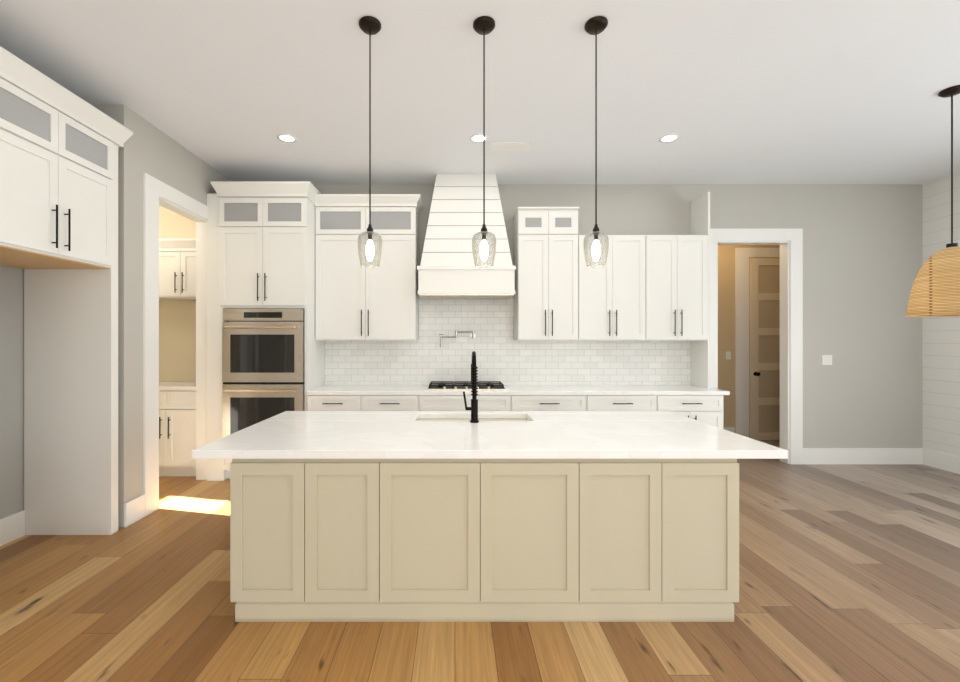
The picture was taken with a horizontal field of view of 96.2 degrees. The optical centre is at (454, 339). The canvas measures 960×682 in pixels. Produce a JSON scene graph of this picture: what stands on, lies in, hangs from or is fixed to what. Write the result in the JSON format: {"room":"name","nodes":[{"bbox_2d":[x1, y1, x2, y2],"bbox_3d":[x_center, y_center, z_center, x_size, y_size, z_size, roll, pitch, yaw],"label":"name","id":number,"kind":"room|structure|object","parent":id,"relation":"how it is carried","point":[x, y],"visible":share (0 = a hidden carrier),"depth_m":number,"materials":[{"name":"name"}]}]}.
{"room":"kitchen","nodes":[
{"label":"kitchen","id":0,"kind":"room"},
{"bbox_2d":[0,105,230,527],"bbox_3d":[-3.030,-0.190,1.420,0.800,3.360,7.500,0,0,0],"label":"wall","id":1,"kind":"structure","parent":0,"point":[150,149],"depth_m":3.44,"materials":[{"name":"beige paint"}]},
{"bbox_2d":[0,510,24,545],"bbox_3d":[-3.292,1.395,2.827,0.018,0.190,0.912,0,0,0],"label":"baseboard","id":2,"kind":"structure","parent":1,"relation":"attached to","point":[12,527],"depth_m":3.19,"materials":[{"name":"white wood"}]},
{"bbox_2d":[143,173,207,516],"bbox_3d":[-2.686,0.040,4.152,0.151,2.900,1.055,0,0,0],"label":"door frame","id":3,"kind":"structure","parent":1,"relation":"attached to","point":[156,193],"depth_m":3.76,"materials":[{"name":"white wood"}]},
{"bbox_2d":[187,247,195,298],"bbox_3d":[-2.963,-0.755,5.006,0.390,0.550,0.312,0,0,0],"label":"upper cabinet","id":4,"kind":"object","parent":1,"relation":"attached to","point":[191,251],"depth_m":4.86,"materials":[{"name":"white wood"}]},
{"bbox_2d":[0,440,959,681],"bbox_3d":[0.500,1.540,2.150,10.800,0.100,9.100,0,0,0],"label":"floor","id":5,"kind":"structure","parent":0,"point":[849,572],"depth_m":2.29,"materials":[{"name":"brown wood"}]},
{"bbox_2d":[0,46,132,534],"bbox_3d":[-2.923,-0.080,2.828,0.740,3.140,1.166,0,0,0],"label":"surround","id":6,"kind":"object","parent":5,"relation":"on","point":[59,144],"visible":1,"depth_m":3.29,"materials":[{"name":"white wood"}]},
{"bbox_2d":[159,387,170,475],"bbox_3d":[-3.308,1.015,4.886,0.540,0.950,0.552,0,0,0],"label":"base cabinet","id":7,"kind":"object","parent":5,"relation":"on","point":[164,392],"depth_m":4.61,"materials":[{"name":"white wood"}]},
{"bbox_2d":[171,387,195,475],"bbox_3d":[-2.963,1.015,4.886,0.390,0.950,0.552,0,0,0],"label":"base cabinet","id":8,"kind":"object","parent":5,"relation":"on","point":[177,400],"depth_m":4.62,"materials":[{"name":"white wood"}]},
{"bbox_2d":[159,383,195,386],"bbox_3d":[-3.657,0.520,4.886,1.786,0.040,0.552,0,0,0],"label":"countertop","id":9,"kind":"structure","parent":8,"relation":"on","point":[160,384],"depth_m":4.78,"materials":[{"name":"white stone"}]},
{"bbox_2d":[215,459,231,480],"bbox_3d":[-2.028,1.340,4.837,0.915,0.300,0.615,0,0,0],"label":"base cabinet","id":10,"kind":"object","parent":5,"relation":"on","point":[222,466],"depth_m":4.55,"materials":[{"name":"white wood"}]},
{"bbox_2d":[222,309,303,437],"bbox_3d":[-2.020,0.428,4.787,0.842,1.512,0.685,0,0,0],"label":"oven","id":11,"kind":"object","parent":10,"relation":"in","point":[262,364],"visible":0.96,"depth_m":4.51,"materials":[{"name":"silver metal"}]},
{"bbox_2d":[304,393,370,410],"bbox_3d":[-1.240,1.035,4.849,0.648,0.910,0.638,0,0,0],"label":"base cabinet","id":12,"kind":"object","parent":5,"relation":"on","point":[312,401],"depth_m":4.53,"materials":[{"name":"white wood"}]},
{"bbox_2d":[371,393,426,410],"bbox_3d":[-0.688,1.035,4.849,0.751,0.910,0.638,0,0,0],"label":"base cabinet","id":13,"kind":"object","parent":5,"relation":"on","point":[379,401],"depth_m":4.53,"materials":[{"name":"white wood"}]},
{"bbox_2d":[427,393,518,410],"bbox_3d":[0.106,1.035,4.849,1.111,0.910,0.638,0,0,0],"label":"base cabinet","id":14,"kind":"object","parent":5,"relation":"on","point":[435,401],"depth_m":4.53,"materials":[{"name":"white wood"}]},
{"bbox_2d":[224,455,743,621],"bbox_3d":[0.157,1.057,2.881,2.686,0.865,1.230,0,0,0],"label":"kitchen island","id":15,"kind":"object","parent":5,"relation":"on","point":[489,516],"depth_m":2.28,"materials":[{"name":"beige wood"}]},
{"bbox_2d":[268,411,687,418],"bbox_3d":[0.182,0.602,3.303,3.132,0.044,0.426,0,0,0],"label":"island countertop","id":16,"kind":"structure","parent":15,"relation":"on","point":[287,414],"depth_m":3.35,"materials":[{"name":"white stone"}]},
{"bbox_2d":[192,419,787,458],"bbox_3d":[0.182,0.602,2.674,3.132,0.044,0.833,0,0,0],"label":"island countertop","id":17,"kind":"structure","parent":15,"relation":"on","point":[269,436],"depth_m":2.53,"materials":[{"name":"white stone"}]},
{"bbox_2d":[463,351,478,422],"bbox_3d":[0.112,0.330,3.114,0.114,0.499,0.221,0,0,0],"label":"faucet","id":18,"kind":"object","parent":17,"relation":"on","point":[473,408],"visible":1,"depth_m":3.02,"materials":[{"name":"black metal"}]},
{"bbox_2d":[420,415,527,418],"bbox_3d":[0.140,0.727,3.250,0.883,0.230,0.344,0,0,0],"label":"sink","id":19,"kind":"object","parent":17,"relation":"in","point":[421,416],"depth_m":3.41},
{"bbox_2d":[519,393,594,410],"bbox_3d":[0.989,1.035,4.849,0.931,0.910,0.638,0,0,0],"label":"base cabinet","id":20,"kind":"object","parent":5,"relation":"on","point":[527,401],"depth_m":4.53,"materials":[{"name":"white wood"}]},
{"bbox_2d":[595,393,666,410],"bbox_3d":[1.757,1.035,4.849,0.878,0.910,0.638,0,0,0],"label":"base cabinet","id":21,"kind":"object","parent":5,"relation":"on","point":[603,401],"depth_m":4.53,"materials":[{"name":"white wood"}]},
{"bbox_2d":[667,393,726,428],"bbox_3d":[2.449,1.035,4.849,0.782,0.910,0.638,0,0,0],"label":"base cabinet","id":22,"kind":"object","parent":5,"relation":"on","point":[707,408],"depth_m":4.53,"materials":[{"name":"white wood"}]},
{"bbox_2d":[307,385,729,394],"bbox_3d":[0.666,0.560,4.848,4.459,0.040,0.640,0,0,0],"label":"countertop","id":23,"kind":"structure","parent":22,"relation":"on","point":[322,388],"depth_m":4.69,"materials":[{"name":"white stone"}]},
{"bbox_2d":[426,381,506,389],"bbox_3d":[0.125,0.514,4.870,0.880,0.050,0.480,0,0,0],"label":"cooktop","id":24,"kind":"object","parent":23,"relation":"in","point":[463,385],"visible":0.92,"depth_m":4.72,"materials":[{"name":"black metal"}]},
{"bbox_2d":[0,0,959,183],"bbox_3d":[0.500,-1.920,2.150,10.800,0.100,9.100,0,0,0],"label":"ceiling","id":25,"kind":"structure","parent":0,"point":[787,91],"depth_m":3.13,"materials":[{"name":"white paint"}]},
{"bbox_2d":[277,134,296,142],"bbox_3d":[-1.555,-1.867,3.980,0.170,0.006,0.170,0,0,0],"label":"recessed light","id":26,"kind":"object","parent":25,"relation":"in","point":[287,137],"visible":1,"depth_m":3.98,"materials":[{"name":"white plastic"}]},
{"bbox_2d":[358,16,381,267],"bbox_3d":[-0.503,-1.151,2.545,0.144,1.437,0.144,0,0,0],"label":"pendant light","id":27,"kind":"object","parent":25,"relation":"hanging from","point":[369,25],"visible":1,"depth_m":2.54,"materials":[{"name":"clear glass"}]},
{"bbox_2d":[470,134,487,142],"bbox_3d":[0.222,-1.867,3.980,0.170,0.006,0.170,0,0,0],"label":"recessed light","id":28,"kind":"object","parent":25,"relation":"in","point":[476,137],"visible":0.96,"depth_m":3.98,"materials":[{"name":"white plastic"}]},
{"bbox_2d":[472,16,495,267],"bbox_3d":[0.172,-1.151,2.545,0.144,1.437,0.144,0,0,0],"label":"pendant light","id":29,"kind":"object","parent":25,"relation":"hanging from","point":[483,25],"visible":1,"depth_m":2.54,"materials":[{"name":"clear glass"}]},
{"bbox_2d":[489,142,530,150],"bbox_3d":[0.530,-1.864,4.150,0.380,0.012,0.180,0,0,0],"label":"ceiling vent","id":30,"kind":"object","parent":25,"relation":"in","point":[509,146],"visible":1,"depth_m":4.13,"materials":[{"name":"white metal"}]},
{"bbox_2d":[583,16,608,267],"bbox_3d":[0.835,-1.151,2.545,0.144,1.437,0.144,0,0,0],"label":"pendant light","id":31,"kind":"object","parent":25,"relation":"hanging from","point":[595,25],"visible":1,"depth_m":2.54,"materials":[{"name":"clear glass"}]},
{"bbox_2d":[659,134,678,142],"bbox_3d":[1.980,-1.867,3.980,0.170,0.006,0.170,0,0,0],"label":"recessed light","id":32,"kind":"object","parent":25,"relation":"in","point":[669,137],"visible":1,"depth_m":3.98,"materials":[{"name":"white plastic"}]},
{"bbox_2d":[905,85,959,316],"bbox_3d":[3.717,-1.026,3.216,0.486,1.686,0.486,0,0,0],"label":"pendant","id":33,"kind":"object","parent":25,"relation":"hanging from","point":[935,290],"visible":1,"depth_m":3.17,"materials":[{"name":"beige wicker"}]},
{"bbox_2d":[159,184,921,447],"bbox_3d":[0.510,-0.190,5.233,10.480,3.360,0.134,0,0,0],"label":"wall","id":34,"kind":"structure","parent":0,"point":[862,254],"depth_m":5.17,"materials":[{"name":"beige paint"}]},
{"bbox_2d":[159,247,195,299],"bbox_3d":[-3.308,-0.755,5.006,0.540,0.550,0.312,0,0,0],"label":"upper cabinet","id":35,"kind":"object","parent":34,"relation":"attached to","point":[172,260],"depth_m":4.85,"materials":[{"name":"white wood"}]},
{"bbox_2d":[215,185,318,312],"bbox_3d":[-2.028,-0.983,4.837,0.915,1.297,0.615,0,0,0],"label":"upper cabinet","id":36,"kind":"object","parent":34,"relation":"attached to","point":[265,234],"depth_m":4.54,"materials":[{"name":"white wood"}]},
{"bbox_2d":[315,197,418,340],"bbox_3d":[-1.001,-0.793,4.984,1.123,1.597,0.368,0,0,0],"label":"upper cabinet","id":37,"kind":"object","parent":34,"relation":"attached to","point":[353,302],"depth_m":4.81,"materials":[{"name":"white wood"}]},
{"bbox_2d":[417,174,515,298],"bbox_3d":[0.125,-1.177,4.907,1.070,1.382,0.500,0,0,0],"label":"range hood","id":38,"kind":"object","parent":34,"relation":"attached to","point":[447,269],"visible":1,"depth_m":4.73,"materials":[{"name":"white wood"}]},
{"bbox_2d":[324,293,690,384],"bbox_3d":[0.632,-0.010,5.163,4.393,1.100,0.010,0,0,0],"label":"backsplash","id":39,"kind":"structure","parent":34,"relation":"attached to","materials":[{"name":"tile"}]},
{"bbox_2d":[439,331,475,346],"bbox_3d":[0.029,-0.013,5.104,0.437,0.195,0.105,0,0,0],"label":"pot filler","id":40,"kind":"object","parent":39,"relation":"attached to","point":[472,335],"visible":1,"depth_m":5.08,"materials":[{"name":"silver metal"}]},
{"bbox_2d":[511,207,586,340],"bbox_3d":[1.075,-0.740,4.984,0.738,1.490,0.368,0,0,0],"label":"upper cabinet","id":41,"kind":"object","parent":34,"relation":"attached to","point":[565,328],"depth_m":4.81,"materials":[{"name":"white wood"}]},
{"bbox_2d":[587,235,654,340],"bbox_3d":[1.755,-0.586,4.984,0.878,1.182,0.368,0,0,0],"label":"upper cabinet","id":42,"kind":"object","parent":34,"relation":"attached to","point":[620,294],"depth_m":4.81,"materials":[{"name":"white wood"}]},
{"bbox_2d":[655,233,709,340],"bbox_3d":[2.447,-0.586,4.984,0.760,1.182,0.368,0,0,0],"label":"upper cabinet","id":43,"kind":"object","parent":34,"relation":"attached to","point":[682,262],"depth_m":4.81,"materials":[{"name":"white wood"}]},
{"bbox_2d":[710,229,802,463],"bbox_3d":[3.580,0.077,5.237,1.170,2.825,0.174,0,0,0],"label":"door frame","id":44,"kind":"structure","parent":34,"relation":"attached to","point":[789,242],"depth_m":5.15,"materials":[{"name":"white wood"}]},
{"bbox_2d":[822,355,831,364],"bbox_3d":[4.470,0.240,5.165,0.120,0.120,0.010,0,0,0],"label":"switch plate","id":45,"kind":"object","parent":34,"relation":"attached to","point":[826,359],"visible":1,"depth_m":5.16,"materials":[{"name":"white plastic"}]},
{"bbox_2d":[803,448,922,463],"bbox_3d":[4.883,1.395,5.160,1.435,0.190,0.017,0,0,0],"label":"baseboard","id":46,"kind":"structure","parent":34,"relation":"attached to","point":[810,455],"depth_m":5.15,"materials":[{"name":"white wood"}]},
{"bbox_2d":[718,245,779,437],"bbox_3d":[4.135,-0.190,6.465,2.990,3.360,0.130,0,0,0],"label":"wall","id":47,"kind":"structure","parent":0,"point":[726,309],"depth_m":6.39,"materials":[{"name":"beige paint"}]},
{"bbox_2d":[726,351,730,359],"bbox_3d":[4.065,0.230,6.396,0.070,0.120,0.007,0,0,0],"label":"switch plate","id":48,"kind":"object","parent":47,"relation":"attached to","point":[728,355],"visible":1,"depth_m":6.39,"materials":[{"name":"white plastic"}]},
{"bbox_2d":[723,427,734,432],"bbox_3d":[3.460,1.395,6.391,1.380,0.190,0.017,0,0,0],"label":"baseboard","id":49,"kind":"structure","parent":47,"relation":"attached to","point":[731,429],"depth_m":6.38,"materials":[{"name":"white wood"}]},
{"bbox_2d":[735,248,779,439],"bbox_3d":[4.800,0.060,6.380,1.260,2.860,0.039,0,0,0],"label":"hall door","id":50,"kind":"structure","parent":47,"relation":"in","point":[765,345],"depth_m":6.38,"materials":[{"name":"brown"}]},
{"bbox_2d":[922,172,959,456],"bbox_3d":[5.685,-0.190,1.420,0.130,3.360,7.500,0,0,0],"label":"wall","id":51,"kind":"structure","parent":0,"point":[941,374],"depth_m":4.98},
{"bbox_2d":[923,448,959,473],"bbox_3d":[5.611,1.395,1.499,0.018,0.190,7.339,0,0,0],"label":"baseboard","id":52,"kind":"structure","parent":51,"relation":"attached to","point":[951,463],"depth_m":4.95,"materials":[{"name":"white wood"}]}
]}

